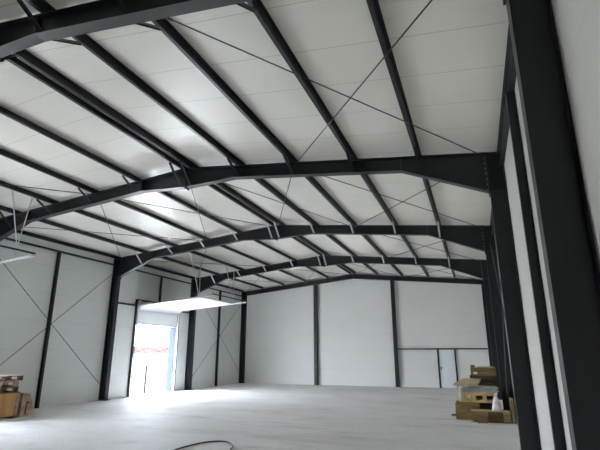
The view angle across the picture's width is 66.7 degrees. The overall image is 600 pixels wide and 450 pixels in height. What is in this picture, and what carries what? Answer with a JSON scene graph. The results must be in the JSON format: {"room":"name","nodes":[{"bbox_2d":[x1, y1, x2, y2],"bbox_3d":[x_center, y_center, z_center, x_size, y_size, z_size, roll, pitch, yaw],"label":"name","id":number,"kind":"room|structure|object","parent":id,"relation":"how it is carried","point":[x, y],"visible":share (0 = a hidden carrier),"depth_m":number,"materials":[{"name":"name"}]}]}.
{"room":"empty warehouse","nodes":[
{"label":"empty warehouse","id":0,"kind":"room"},
{"bbox_2d":[0,233,241,407],"bbox_3d":[-10.277,2.731,13.967,0.120,5.963,36.140,-6,-17,20],"label":"wall","id":1,"kind":"structure","parent":0,"point":[66,380],"depth_m":18.08,"materials":[{"name":"white metal"}]},
{"bbox_2d":[0,190,35,262],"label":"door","id":2,"kind":"structure","parent":1,"relation":"in","point":[3,246],"depth_m":12.08,"materials":[{"name":"grey metal"}]},
{"bbox_2d":[5,238,113,265],"bbox_3d":[-9.134,0.992,17.295,0.096,0.080,5.784,-6,-17,20],"label":"wall rail","id":3,"kind":"object","parent":1,"relation":"attached to","point":[10,239],"visible":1,"depth_m":17.17,"materials":[{"name":"metal"}]},
{"bbox_2d":[118,302,136,305],"bbox_3d":[-7.797,3.510,20.303,0.080,0.070,1.433,-6,-17,20],"label":"wall rail","id":4,"kind":"object","parent":1,"relation":"attached to","point":[118,302],"depth_m":20.34,"materials":[{"name":"metal"}]},
{"bbox_2d":[134,269,190,283],"bbox_3d":[-7.026,2.520,22.701,0.096,0.080,5.784,-6,-17,20],"label":"wall rail","id":5,"kind":"object","parent":1,"relation":"attached to","point":[136,269],"visible":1,"depth_m":22.84,"materials":[{"name":"metal"}]},
{"bbox_2d":[208,288,242,296],"bbox_3d":[-4.917,4.049,28.112,0.096,0.080,5.795,-6,-17,20],"label":"wall rail","id":6,"kind":"object","parent":1,"relation":"attached to","point":[208,288],"visible":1,"depth_m":28.65,"materials":[{"name":"metal"}]},
{"bbox_3d":[-6.948,3.880,22.550,0.080,0.080,3.220,-6,-17,20],"label":"header beam","id":7,"kind":"structure","parent":1,"relation":"attached to","visible":0},
{"bbox_2d":[159,277,162,301],"bbox_3d":[-6.948,3.230,22.734,0.080,1.260,0.080,-6,-17,20],"label":"post","id":8,"kind":"object","parent":7,"relation":"on","point":[161,278],"visible":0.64,"depth_m":22.73,"materials":[{"name":"metal"}]},
{"bbox_2d":[0,0,508,289],"bbox_3d":[-3.002,-1.307,12.273,16.120,0.938,36.740,-6,-17,20],"label":"ceiling","id":9,"kind":"structure","parent":0,"point":[450,62],"depth_m":9.26,"materials":[{"name":"white metal"}]},
{"bbox_2d":[0,383,520,449],"bbox_3d":[-3.011,4.971,10.473,15.920,0.250,36.690,-6,-17,20],"label":"floor","id":10,"kind":"structure","parent":0,"point":[248,416],"depth_m":12.48,"materials":[{"name":"concrete"}]},
{"bbox_2d":[0,392,19,417],"bbox_3d":[-9.061,5.203,13.084,1.062,0.725,1.282,-6,-17,20],"label":"crate","id":11,"kind":"object","parent":10,"relation":"on","point":[8,400],"visible":0.97,"depth_m":13.25,"materials":[{"name":"brown wood"}]},
{"bbox_2d":[0,386,18,392],"bbox_3d":[-9.043,4.774,13.197,1.000,0.158,1.150,-5,-17,18],"label":"wooden pallet","id":12,"kind":"object","parent":11,"relation":"on","point":[2,388],"visible":1,"depth_m":13.49,"materials":[{"name":"brown wood"}]},
{"bbox_2d":[0,380,18,386],"bbox_3d":[-9.035,4.610,13.207,1.000,0.158,1.150,-7,-17,22],"label":"wooden pallet","id":13,"kind":"object","parent":12,"relation":"on","point":[15,382],"visible":0.96,"depth_m":13.47,"materials":[{"name":"brown wood"}]},
{"bbox_2d":[0,374,22,380],"bbox_3d":[-8.976,4.476,13.322,1.000,0.158,1.150,-5,-17,17],"label":"wooden pallet","id":14,"kind":"object","parent":13,"relation":"on","point":[2,377],"visible":0.98,"depth_m":13.44,"materials":[{"name":"brown wood"}]},
{"bbox_2d":[14,392,33,417],"bbox_3d":[-8.560,5.478,14.012,0.490,0.700,1.045,0,-16,0],"label":"crate","id":15,"kind":"object","parent":10,"relation":"on","point":[25,406],"visible":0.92,"depth_m":13.79,"materials":[{"name":"brown wood"}]},
{"bbox_2d":[34,252,61,407],"bbox_3d":[-9.120,3.687,16.528,0.120,5.515,0.150,-6,-17,20],"label":"wall post","id":16,"kind":"object","parent":10,"relation":"on","point":[58,258],"visible":0.95,"depth_m":16.46,"materials":[{"name":"metal"}]},
{"bbox_2d":[126,299,137,396],"bbox_3d":[-7.529,5.470,20.491,0.080,4.240,0.140,-6,-17,20],"label":"post","id":17,"kind":"object","parent":10,"relation":"on","point":[136,302],"visible":0.98,"depth_m":20.45,"materials":[{"name":"metal"}]},
{"bbox_2d":[129,253,245,396],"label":"door","id":18,"kind":"structure","parent":17,"relation":"attached to","point":[177,306],"depth_m":22.35,"materials":[{"name":"grey metal"}]},
{"bbox_2d":[172,315,179,389],"bbox_3d":[-6.367,6.313,23.473,0.080,4.240,0.140,-6,-17,20],"label":"post","id":19,"kind":"object","parent":10,"relation":"on","point":[179,315],"visible":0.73,"depth_m":23.34,"materials":[{"name":"metal"}]},
{"bbox_2d":[174,440,232,449],"bbox_3d":[-1.978,4.265,8.494,1.289,0.030,2.615,0,-16,0],"label":"hose","id":20,"kind":"object","parent":10,"relation":"on","point":[215,440],"visible":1,"depth_m":9.45,"materials":[{"name":"black rubber"}]},
{"bbox_2d":[215,291,221,385],"bbox_3d":[-4.906,6.743,27.340,0.120,5.515,0.150,-6,-17,20],"label":"wall post","id":21,"kind":"object","parent":10,"relation":"on","point":[220,292],"visible":0.91,"depth_m":27.23,"materials":[{"name":"metal"}]},
{"bbox_2d":[0,147,540,449],"bbox_3d":[-3.017,1.669,11.390,15.414,6.605,1.227,-6,-17,20],"label":"frame","id":22,"kind":"object","parent":10,"relation":"on","point":[473,171],"visible":1,"depth_m":9.84,"materials":[{"name":"paint"}]},
{"bbox_2d":[1,271,115,364],"bbox_3d":[-9.028,3.589,16.520,0.033,4.816,5.814,-6,-17,20],"label":"rod","id":23,"kind":"object","parent":22,"relation":"attached to","point":[115,271],"visible":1,"depth_m":16.73,"materials":[{"name":"grey metal"}]},
{"bbox_2d":[16,230,115,258],"bbox_3d":[-9.141,0.667,17.389,0.081,0.126,5.994,-6,-17,20],"label":"strut","id":24,"kind":"object","parent":22,"relation":"attached to","point":[26,233],"visible":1,"depth_m":17.60,"materials":[{"name":"paint"}]},
{"bbox_2d":[18,211,143,252],"bbox_3d":[-7.769,0.381,16.935,0.116,0.147,5.994,-6,-17,20],"label":"purlin","id":25,"kind":"structure","parent":22,"relation":"on","point":[45,221],"depth_m":16.86,"materials":[{"name":"paint"}]},
{"bbox_2d":[55,200,173,245],"bbox_3d":[-6.345,0.087,16.464,0.116,0.147,5.994,-6,-17,20],"label":"purlin","id":26,"kind":"structure","parent":22,"relation":"on","point":[82,212],"depth_m":16.28,"materials":[{"name":"paint"}]},
{"bbox_2d":[28,227,201,240],"bbox_3d":[-6.837,0.318,16.590,7.356,0.457,0.034,10,-19,-32],"label":"rod","id":27,"kind":"object","parent":22,"relation":"attached to","point":[28,227],"visible":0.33,"depth_m":16.52,"materials":[{"name":"grey metal"}]},
{"bbox_2d":[95,189,205,239],"bbox_3d":[-4.922,-0.206,15.992,0.116,0.147,5.994,-6,-17,20],"label":"roof purlin","id":28,"kind":"structure","parent":22,"relation":"on","point":[119,202],"depth_m":15.83,"materials":[{"name":"paint"}]},
{"bbox_2d":[138,178,238,232],"bbox_3d":[-3.499,-0.500,15.520,0.116,0.147,5.994,-6,-17,20],"label":"roof purlin","id":29,"kind":"structure","parent":22,"relation":"on","point":[163,193],"depth_m":15.32,"materials":[{"name":"paint"}]},
{"bbox_2d":[120,199,272,226],"bbox_3d":[-3.414,-0.389,15.455,6.673,0.324,0.034,14,-21,-41],"label":"rod","id":30,"kind":"object","parent":22,"relation":"attached to","point":[120,199],"visible":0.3,"depth_m":15.21,"materials":[{"name":"grey metal"}]},
{"bbox_2d":[184,166,272,225],"bbox_3d":[-2.104,-0.788,15.057,0.116,0.147,5.994,-6,-17,20],"label":"purlin","id":31,"kind":"structure","parent":22,"relation":"on","point":[212,186],"depth_m":15.19,"materials":[{"name":"paint"}]},
{"bbox_2d":[193,164,280,224],"bbox_3d":[-1.823,-0.816,14.956,0.116,0.147,5.994,-6,-17,20],"label":"purlin","id":32,"kind":"structure","parent":22,"relation":"on","point":[223,186],"depth_m":15.06,"materials":[{"name":"paint"}]},
{"bbox_2d":[240,161,315,224],"bbox_3d":[-0.503,-0.814,14.441,0.116,0.147,5.994,-6,-17,20],"label":"purlin","id":33,"kind":"structure","parent":22,"relation":"on","point":[264,183],"depth_m":14.30,"materials":[{"name":"paint"}]},
{"bbox_2d":[277,178,290,227],"bbox_3d":[-0.512,-0.656,14.400,0.033,0.326,6.674,2,-16,-6],"label":"rod","id":34,"kind":"object","parent":22,"relation":"attached to","point":[290,178],"visible":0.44,"depth_m":13.86,"materials":[{"name":"grey metal"}]},
{"bbox_2d":[222,182,349,225],"bbox_3d":[-0.512,-0.685,14.408,6.673,0.324,0.034,14,-21,-41],"label":"rod","id":35,"kind":"object","parent":22,"relation":"attached to","point":[222,182],"visible":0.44,"depth_m":14.32,"materials":[{"name":"grey metal"}]},
{"bbox_2d":[294,158,354,224],"bbox_3d":[0.892,-0.810,13.896,0.116,0.147,5.994,-6,-17,20],"label":"purlin","id":36,"kind":"structure","parent":22,"relation":"on","point":[312,180],"depth_m":13.80,"materials":[{"name":"paint"}]},
{"bbox_2d":[165,17,484,156],"bbox_3d":[0.844,-2.176,7.769,7.169,0.457,0.034,10,-19,-31],"label":"rod","id":37,"kind":"object","parent":22,"relation":"attached to","point":[168,18],"visible":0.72,"depth_m":7.34,"materials":[{"name":"grey metal"}]},
{"bbox_2d":[353,155,396,224],"bbox_3d":[2.297,-0.807,13.348,0.116,0.147,5.994,-6,-17,20],"label":"purlin","id":38,"kind":"structure","parent":22,"relation":"on","point":[366,178],"depth_m":13.18,"materials":[{"name":"paint"}]},
{"bbox_2d":[354,182,439,227],"bbox_3d":[2.910,-0.648,13.064,0.032,0.459,7.356,4,-16,-15],"label":"rod","id":39,"kind":"object","parent":22,"relation":"attached to","point":[438,182],"visible":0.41,"depth_m":13.02,"materials":[{"name":"grey metal"}]},
{"bbox_2d":[418,151,439,222],"bbox_3d":[3.673,-0.804,12.810,0.116,0.147,5.994,-6,-17,20],"label":"purlin","id":40,"kind":"structure","parent":22,"relation":"on","point":[426,181],"depth_m":12.85,"materials":[{"name":"paint"}]},
{"bbox_2d":[490,148,497,224],"bbox_3d":[5.214,-0.797,12.208,0.081,0.126,5.994,-6,-17,20],"label":"strut","id":41,"kind":"object","parent":22,"relation":"attached to","point":[491,217],"visible":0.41,"depth_m":13.98,"materials":[{"name":"paint"}]},
{"bbox_2d":[490,244,504,317],"bbox_3d":[5.101,2.147,11.419,0.033,4.816,5.814,-6,-17,20],"label":"rod","id":42,"kind":"object","parent":22,"relation":"attached to","point":[490,244],"visible":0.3,"depth_m":12.68,"materials":[{"name":"grey metal"}]},
{"bbox_2d":[0,0,599,449],"bbox_3d":[-5.043,0.200,6.194,15.414,6.605,1.227,-6,-17,20],"label":"frame","id":43,"kind":"object","parent":10,"relation":"on","point":[565,227],"visible":1,"depth_m":3.65,"materials":[{"name":"paint"}]},
{"bbox_2d":[0,205,17,213],"bbox_3d":[-9.835,-1.118,11.634,0.116,0.147,5.761,-6,-17,20],"label":"roof purlin","id":44,"kind":"structure","parent":43,"relation":"on","point":[3,208],"depth_m":13.92,"materials":[{"name":"paint"}]},
{"bbox_2d":[0,180,54,203],"bbox_3d":[-8.412,-1.411,11.163,0.116,0.147,5.761,-6,-17,20],"label":"roof purlin","id":45,"kind":"structure","parent":43,"relation":"on","point":[14,188],"depth_m":12.92,"materials":[{"name":"paint"}]},
{"bbox_2d":[25,0,53,12],"bbox_3d":[-4.636,-3.810,3.839,0.116,0.147,5.994,-6,-17,20],"label":"roof purlin","id":46,"kind":"structure","parent":43,"relation":"on","point":[42,6],"depth_m":6.40,"materials":[{"name":"paint"}]},
{"bbox_2d":[0,148,94,192],"bbox_3d":[-6.989,-1.705,10.691,0.116,0.147,5.761,-6,-17,20],"label":"roof purlin","id":47,"kind":"structure","parent":43,"relation":"on","point":[4,153],"depth_m":11.72,"materials":[{"name":"paint"}]},
{"bbox_2d":[0,184,95,194],"bbox_3d":[-8.904,-1.181,11.290,7.169,0.457,0.034,10,-19,-31],"label":"rod","id":48,"kind":"object","parent":43,"relation":"attached to","point":[0,184],"visible":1,"depth_m":12.51,"materials":[{"name":"grey metal"}]},
{"bbox_2d":[0,106,137,180],"bbox_3d":[-5.566,-1.998,10.219,0.116,0.147,5.761,-6,-17,20],"label":"roof purlin","id":49,"kind":"structure","parent":43,"relation":"on","point":[4,111],"depth_m":10.47,"materials":[{"name":"paint"}]},
{"bbox_2d":[7,58,183,168],"bbox_3d":[-4.170,-2.286,9.757,0.116,0.147,5.761,-6,-17,20],"label":"roof purlin","id":50,"kind":"structure","parent":43,"relation":"on","point":[15,61],"depth_m":9.27,"materials":[{"name":"paint"}]},
{"bbox_2d":[13,49,194,167],"bbox_3d":[-3.890,-2.315,9.655,0.116,0.147,5.761,-6,-17,20],"label":"roof purlin","id":51,"kind":"structure","parent":43,"relation":"on","point":[26,56],"depth_m":9.13,"materials":[{"name":"paint"}]},
{"bbox_2d":[51,8,240,164],"bbox_3d":[-2.569,-2.312,9.140,0.116,0.147,5.761,-6,-17,20],"label":"roof purlin","id":52,"kind":"structure","parent":43,"relation":"on","point":[89,43],"depth_m":8.49,"materials":[{"name":"paint"}]},
{"bbox_2d":[152,18,294,161],"bbox_3d":[-1.174,-2.309,8.595,0.116,0.147,5.761,-6,-17,20],"label":"purlin","id":53,"kind":"structure","parent":43,"relation":"on","point":[168,30],"depth_m":7.91,"materials":[{"name":"paint"}]},
{"bbox_2d":[247,0,354,158],"bbox_3d":[0.230,-2.306,8.047,0.116,0.147,5.761,-6,-17,20],"label":"purlin","id":54,"kind":"structure","parent":43,"relation":"on","point":[262,14],"depth_m":7.27,"materials":[{"name":"paint"}]},
{"bbox_2d":[293,0,432,166],"bbox_3d":[0.843,-2.147,7.762,0.032,0.459,7.169,5,-16,-16],"label":"rod","id":55,"kind":"object","parent":43,"relation":"attached to","point":[430,1],"visible":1,"depth_m":6.84,"materials":[{"name":"grey metal"}]},
{"bbox_2d":[366,0,419,153],"bbox_3d":[1.606,-2.303,7.509,0.116,0.147,5.761,-6,-17,20],"label":"purlin","id":56,"kind":"structure","parent":43,"relation":"on","point":[373,5],"depth_m":6.98,"materials":[{"name":"paint"}]},
{"bbox_2d":[497,25,511,151],"bbox_3d":[3.147,-2.296,6.907,0.081,0.126,5.761,-6,-17,20],"label":"strut","id":57,"kind":"object","parent":43,"relation":"attached to","point":[509,42],"visible":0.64,"depth_m":7.15,"materials":[{"name":"paint"}]},
{"bbox_2d":[98,222,516,418],"bbox_3d":[-0.910,3.196,16.796,15.414,6.605,1.227,-6,-17,20],"label":"frame","id":58,"kind":"object","parent":10,"relation":"on","point":[471,236],"visible":1,"depth_m":16.68,"materials":[{"name":"paint"}]},
{"bbox_2d":[0,259,102,388],"bbox_3d":[-9.000,3.586,16.509,0.034,4.816,5.813,-6,-17,20],"label":"rod","id":59,"kind":"object","parent":58,"relation":"attached to","point":[0,259],"visible":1,"depth_m":16.46,"materials":[{"name":"grey metal"}]},
{"bbox_2d":[101,205,121,259],"bbox_3d":[-6.838,0.346,16.582,0.033,0.458,7.356,4,-16,-15],"label":"rod","id":60,"kind":"object","parent":58,"relation":"attached to","point":[101,205],"visible":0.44,"depth_m":16.34,"materials":[{"name":"grey metal"}]},
{"bbox_2d":[116,256,193,278],"bbox_3d":[-7.033,2.195,22.795,0.081,0.126,5.994,-6,-17,20],"label":"strut","id":61,"kind":"object","parent":58,"relation":"attached to","point":[145,265],"visible":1,"depth_m":23.44,"materials":[{"name":"paint"}]},
{"bbox_2d":[144,250,215,274],"bbox_3d":[-5.661,1.909,22.341,0.116,0.147,5.994,-6,-17,20],"label":"purlin","id":62,"kind":"structure","parent":58,"relation":"on","point":[165,258],"depth_m":22.49,"materials":[{"name":"paint"}]},
{"bbox_2d":[174,244,240,269],"bbox_3d":[-4.238,1.615,21.869,0.116,0.147,5.994,-6,-17,20],"label":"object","id":63,"kind":"structure","parent":58,"relation":"on","point":[193,252],"depth_m":21.98,"materials":[{"name":"paint"}]},
{"bbox_2d":[162,261,267,266],"bbox_3d":[-4.730,1.846,21.996,7.356,0.457,0.034,10,-19,-32],"label":"rod","id":64,"kind":"object","parent":58,"relation":"attached to","point":[162,261],"visible":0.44,"depth_m":22.18,"materials":[{"name":"grey metal"}]},
{"bbox_2d":[206,237,266,264],"bbox_3d":[-2.815,1.322,21.398,0.116,0.147,5.994,-6,-17,20],"label":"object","id":65,"kind":"structure","parent":58,"relation":"on","point":[223,246],"depth_m":21.61,"materials":[{"name":"paint"}]},
{"bbox_2d":[239,230,293,260],"bbox_3d":[-1.392,1.028,20.926,0.116,0.147,5.994,-6,-17,20],"label":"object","id":66,"kind":"structure","parent":58,"relation":"on","point":[257,241],"depth_m":21.31,"materials":[{"name":"paint"}]},
{"bbox_2d":[273,224,320,255],"bbox_3d":[0.004,0.740,20.463,0.116,0.147,5.994,-6,-17,20],"label":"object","id":67,"kind":"structure","parent":58,"relation":"on","point":[294,238],"depth_m":21.17,"materials":[{"name":"paint"}]},
{"bbox_2d":[280,222,326,254],"bbox_3d":[0.284,0.712,20.362,0.116,0.147,5.994,-6,-17,20],"label":"purlin","id":68,"kind":"structure","parent":58,"relation":"on","point":[302,238],"depth_m":20.94,"materials":[{"name":"paint"}]},
{"bbox_2d":[315,222,354,255],"bbox_3d":[1.605,0.715,19.846,0.116,0.147,5.994,-6,-17,20],"label":"purlin","id":69,"kind":"structure","parent":58,"relation":"on","point":[331,237],"depth_m":20.25,"materials":[{"name":"paint"}]},
{"bbox_2d":[354,222,383,256],"bbox_3d":[3.000,0.718,19.302,0.116,0.147,5.994,-6,-17,20],"label":"purlin","id":70,"kind":"structure","parent":58,"relation":"on","point":[366,237],"depth_m":19.67,"materials":[{"name":"paint"}]},
{"bbox_2d":[324,176,481,227],"bbox_3d":[2.910,-0.677,13.072,7.356,0.457,0.034,10,-19,-32],"label":"rod","id":71,"kind":"object","parent":58,"relation":"attached to","point":[324,176],"visible":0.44,"depth_m":12.93,"materials":[{"name":"grey metal"}]},
{"bbox_2d":[395,222,416,257],"bbox_3d":[4.404,0.721,18.753,0.116,0.147,5.994,-6,-17,20],"label":"purlin","id":72,"kind":"structure","parent":58,"relation":"on","point":[403,237],"depth_m":19.11,"materials":[{"name":"paint"}]},
{"bbox_2d":[439,222,449,257],"bbox_3d":[5.780,0.724,18.216,0.116,0.147,5.994,-6,-17,20],"label":"purlin","id":73,"kind":"structure","parent":58,"relation":"on","point":[444,242],"depth_m":18.84,"materials":[{"name":"paint"}]},
{"bbox_2d":[500,281,507,401],"bbox_3d":[5.073,2.150,11.429,0.034,4.816,5.813,-6,-17,20],"label":"rod","id":74,"kind":"object","parent":58,"relation":"attached to","point":[500,281],"visible":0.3,"depth_m":11.96,"materials":[{"name":"grey metal"}]},
{"bbox_2d":[313,284,318,384],"bbox_3d":[0.981,6.740,28.340,0.320,6.064,0.280,-6,-17,20],"label":"column","id":75,"kind":"structure","parent":10,"relation":"on","point":[315,287],"depth_m":28.30,"materials":[{"name":"metal"}]},
{"bbox_2d":[184,253,501,399],"bbox_3d":[1.198,4.724,22.201,15.414,6.605,1.227,-6,-17,20],"label":"frame","id":76,"kind":"object","parent":10,"relation":"on","point":[472,267],"visible":0.95,"depth_m":22.59,"materials":[{"name":"paint"}]},
{"bbox_2d":[193,277,243,291],"bbox_3d":[-4.907,3.737,28.249,0.081,0.126,6.100,-6,-17,20],"label":"strut","id":77,"kind":"object","parent":76,"relation":"attached to","point":[218,284],"visible":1,"depth_m":29.15,"materials":[{"name":"paint"}]},
{"bbox_2d":[241,268,283,284],"bbox_3d":[-2.112,3.157,27.323,0.116,0.147,6.100,-6,-17,20],"label":"purlin","id":78,"kind":"structure","parent":76,"relation":"on","point":[258,275],"depth_m":27.57,"materials":[{"name":"paint"}]},
{"bbox_2d":[267,263,305,281],"bbox_3d":[-0.689,2.863,26.851,0.116,0.147,6.100,-6,-17,20],"label":"purlin","id":79,"kind":"structure","parent":76,"relation":"on","point":[283,271],"depth_m":27.30,"materials":[{"name":"paint"}]},
{"bbox_2d":[294,259,327,277],"bbox_3d":[0.734,2.570,26.380,0.116,0.147,6.100,-6,-17,20],"label":"purlin","id":80,"kind":"structure","parent":76,"relation":"on","point":[310,268],"depth_m":27.00,"materials":[{"name":"paint"}]},
{"bbox_2d":[321,254,350,273],"bbox_3d":[2.130,2.282,25.917,0.116,0.147,6.100,-6,-17,20],"label":"purlin","id":81,"kind":"structure","parent":76,"relation":"on","point":[339,266],"depth_m":26.98,"materials":[{"name":"paint"}]},
{"bbox_2d":[327,253,355,273],"bbox_3d":[2.410,2.253,25.816,0.116,0.147,6.100,-6,-17,20],"label":"purlin","id":82,"kind":"structure","parent":76,"relation":"on","point":[342,265],"depth_m":26.77,"materials":[{"name":"paint"}]},
{"bbox_2d":[354,254,377,274],"bbox_3d":[3.731,2.256,25.300,0.116,0.147,6.100,-6,-17,20],"label":"purlin","id":83,"kind":"structure","parent":76,"relation":"on","point":[366,265],"depth_m":26.05,"materials":[{"name":"paint"}]},
{"bbox_2d":[384,254,402,275],"bbox_3d":[5.126,2.259,24.756,0.116,0.147,6.100,-6,-17,20],"label":"purlin","id":84,"kind":"structure","parent":76,"relation":"on","point":[392,265],"depth_m":25.36,"materials":[{"name":"paint"}]},
{"bbox_2d":[416,255,428,276],"bbox_3d":[6.530,2.262,24.207,0.116,0.147,6.100,-6,-17,20],"label":"purlin","id":85,"kind":"structure","parent":76,"relation":"on","point":[421,266],"depth_m":24.83,"materials":[{"name":"paint"}]},
{"bbox_2d":[383,235,478,260],"bbox_3d":[5.017,0.851,18.478,7.356,0.457,0.034,10,-19,-32],"label":"rod","id":86,"kind":"object","parent":76,"relation":"attached to","point":[383,235],"visible":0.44,"depth_m":18.63,"materials":[{"name":"grey metal"}]},
{"bbox_2d":[239,274,492,382],"bbox_3d":[3.303,6.251,27.602,15.414,6.605,0.230,-6,-17,20],"label":"frame","id":87,"kind":"object","parent":10,"relation":"on","point":[350,276],"visible":0.69,"depth_m":28.67,"materials":[{"name":"paint"}]},
{"bbox_2d":[216,272,262,288],"bbox_3d":[-3.535,3.450,27.795,0.116,0.147,6.100,-6,-17,20],"label":"purlin","id":88,"kind":"structure","parent":87,"relation":"on","point":[244,282],"depth_m":28.45,"materials":[{"name":"paint"}]},
{"bbox_2d":[390,280,399,386],"bbox_3d":[5.550,6.271,26.691,0.320,6.071,0.280,-6,-17,20],"label":"column","id":89,"kind":"structure","parent":10,"relation":"on","point":[395,344],"depth_m":26.58,"materials":[{"name":"metal"}]},
{"bbox_2d":[437,350,440,387],"bbox_3d":[7.767,8.016,25.445,0.140,2.035,0.080,-6,-17,20],"label":"post","id":90,"kind":"object","parent":10,"relation":"on","point":[437,350],"visible":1,"depth_m":25.41,"materials":[{"name":"metal"}]},
{"bbox_2d":[454,350,458,387],"bbox_3d":[8.628,7.928,25.134,0.140,2.035,0.080,-6,-17,20],"label":"post","id":91,"kind":"object","parent":10,"relation":"on","point":[454,350],"visible":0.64,"depth_m":25.15,"materials":[{"name":"metal"}]},
{"bbox_2d":[455,400,479,419],"bbox_3d":[4.968,5.463,13.460,0.670,0.426,0.988,-6,-17,20],"label":"box","id":92,"kind":"object","parent":10,"relation":"on","point":[463,409],"visible":0.76,"depth_m":13.06,"materials":[{"name":"brown cardboard"}]},
{"bbox_2d":[461,392,494,402],"bbox_3d":[5.383,5.169,13.699,1.000,0.260,0.720,-6,-17,20],"label":"wooden pallet","id":93,"kind":"object","parent":92,"relation":"on","point":[484,399],"visible":0.79,"depth_m":13.42,"materials":[{"name":"brown wood"}]},
{"bbox_2d":[461,385,498,392],"bbox_3d":[5.407,4.935,13.712,1.040,0.185,0.580,-6,-17,20],"label":"bundle","id":94,"kind":"object","parent":93,"relation":"on","point":[480,388],"visible":0.91,"depth_m":13.55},
{"bbox_2d":[453,378,480,385],"bbox_3d":[5.071,4.761,13.837,0.800,0.185,0.680,-6,-17,20],"label":"board","id":95,"kind":"object","parent":94,"relation":"on","point":[465,381],"visible":1,"depth_m":13.75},
{"bbox_2d":[457,386,460,400],"bbox_3d":[4.723,5.006,13.514,0.109,0.436,0.072,-6,-17,20],"label":"strip","id":96,"kind":"object","parent":95,"relation":"hanging from","point":[459,389],"visible":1,"depth_m":13.49,"materials":[{"name":"white"}]},
{"bbox_2d":[477,416,487,423],"bbox_3d":[4.970,5.315,12.424,0.260,0.150,0.185,-6,-17,20],"label":"carton","id":97,"kind":"object","parent":10,"relation":"on","point":[479,419],"visible":1,"depth_m":12.35,"materials":[{"name":"brown cardboard"}]},
{"bbox_2d":[471,385,497,408],"bbox_3d":[5.780,5.466,14.290,0.786,0.872,0.626,-6,-17,20],"label":"stack","id":98,"kind":"object","parent":10,"relation":"on","point":[480,404],"visible":0.07,"depth_m":14.03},
{"bbox_2d":[470,375,495,385],"bbox_3d":[5.720,4.859,14.283,0.752,0.276,0.567,-6,-17,20],"label":"bundle","id":99,"kind":"object","parent":98,"relation":"on","point":[485,380],"visible":0.72,"depth_m":14.00,"materials":[{"name":"brown cardboard"}]},
{"bbox_2d":[470,367,495,375],"bbox_3d":[5.763,4.609,14.344,0.739,0.224,0.565,-6,-17,20],"label":"bundle","id":100,"kind":"object","parent":99,"relation":"on","point":[480,371],"visible":0.93,"depth_m":14.08,"materials":[{"name":"brown cardboard"}]},
{"bbox_2d":[482,403,491,409],"bbox_3d":[5.682,5.495,13.574,0.484,0.426,0.668,-6,-17,20],"label":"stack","id":101,"kind":"object","parent":10,"relation":"on","point":[484,405],"visible":0.28,"depth_m":13.34,"materials":[{"name":"brown cardboard"}]},
{"bbox_2d":[471,409,511,423],"bbox_3d":[5.282,5.289,12.617,1.000,0.305,0.340,-6,-17,20],"label":"box","id":102,"kind":"object","parent":10,"relation":"on","point":[504,416],"visible":0.98,"depth_m":12.46,"materials":[{"name":"brown cardboard"}]},
{"bbox_2d":[492,393,501,410],"bbox_3d":[5.451,5.038,12.633,0.289,0.732,0.211,-6,-17,20],"label":"sack","id":103,"kind":"object","parent":102,"relation":"on","point":[496,406],"visible":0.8,"depth_m":12.61,"materials":[{"name":"plastic"}]},
{"bbox_2d":[509,398,515,423],"bbox_3d":[5.856,5.112,12.571,0.080,0.620,0.530,-6,-17,20],"label":"board","id":104,"kind":"object","parent":10,"relation":"on","point":[511,402],"visible":1,"depth_m":12.36,"materials":[{"name":"brown wood"}]},
{"bbox_2d":[505,90,566,449],"bbox_3d":[3.086,0.699,5.955,0.120,5.515,0.150,-6,-17,20],"label":"wall post","id":105,"kind":"object","parent":10,"relation":"on","point":[559,442],"visible":1,"depth_m":5.94,"materials":[{"name":"metal"}]},
{"bbox_2d":[243,272,489,387],"bbox_3d":[3.366,6.226,27.783,15.660,6.751,0.120,-6,-17,20],"label":"wall","id":106,"kind":"structure","parent":0,"point":[356,348],"depth_m":27.45,"materials":[{"name":"white metal"}]},
{"bbox_2d":[398,348,487,349],"bbox_3d":[7.964,6.978,25.662,4.840,0.070,0.080,-6,-17,20],"label":"lintel beam","id":107,"kind":"structure","parent":106,"relation":"attached to","point":[398,348],"depth_m":25.68,"materials":[{"name":"metal"}]},
{"bbox_2d":[439,350,456,387],"bbox_3d":[8.193,7.965,25.278,0.820,2.018,0.106,-6,-17,20],"label":"door","id":108,"kind":"structure","parent":106,"relation":"in","point":[446,357],"depth_m":25.28,"materials":[{"name":"white metal"}]},
{"bbox_2d":[494,0,599,449],"bbox_3d":[4.273,1.246,8.715,0.120,5.963,36.140,-6,-17,20],"label":"wall","id":109,"kind":"structure","parent":0,"point":[577,22],"depth_m":3.59,"materials":[{"name":"white metal"}]},
{"bbox_2d":[499,48,516,164],"bbox_3d":[3.140,-1.970,6.817,0.096,0.080,5.551,-6,-17,20],"label":"wall rail","id":110,"kind":"object","parent":109,"relation":"attached to","point":[512,73],"visible":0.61,"depth_m":7.43,"materials":[{"name":"metal"}]},
{"label":"outside","id":111,"kind":"structure","parent":0,"visible":0},
{"bbox_2d":[129,361,166,395],"bbox_3d":[-18.294,15.546,47.133,280.000,0.140,300.000,-6,-17,20],"label":"ground","id":112,"kind":"structure","parent":111,"point":[156,373],"depth_m":41.41,"materials":[{"name":"white concrete"}]},
{"bbox_2d":[133,346,151,361],"bbox_3d":[-45.226,36.202,127.933,6.800,4.060,5.800,5,-16,-17],"label":"outbuilding","id":113,"kind":"structure","parent":112,"relation":"on","point":[142,354],"depth_m":126.04,"materials":[{"name":"ceramic"}]},
{"bbox_2d":[143,365,147,393],"bbox_3d":[-7.961,7.995,23.452,0.200,1.510,0.200,-6,-17,20],"label":"gate post","id":114,"kind":"object","parent":112,"relation":"on","point":[146,366],"visible":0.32,"depth_m":23.44,"materials":[{"name":"grey metal"}]},
{"bbox_2d":[147,346,167,360],"bbox_3d":[-42.065,38.422,136.062,7.000,4.210,5.800,5,-16,-17],"label":"outbuilding","id":115,"kind":"structure","parent":112,"relation":"on","point":[159,353],"depth_m":133.94,"materials":[{"name":"ceramic"}]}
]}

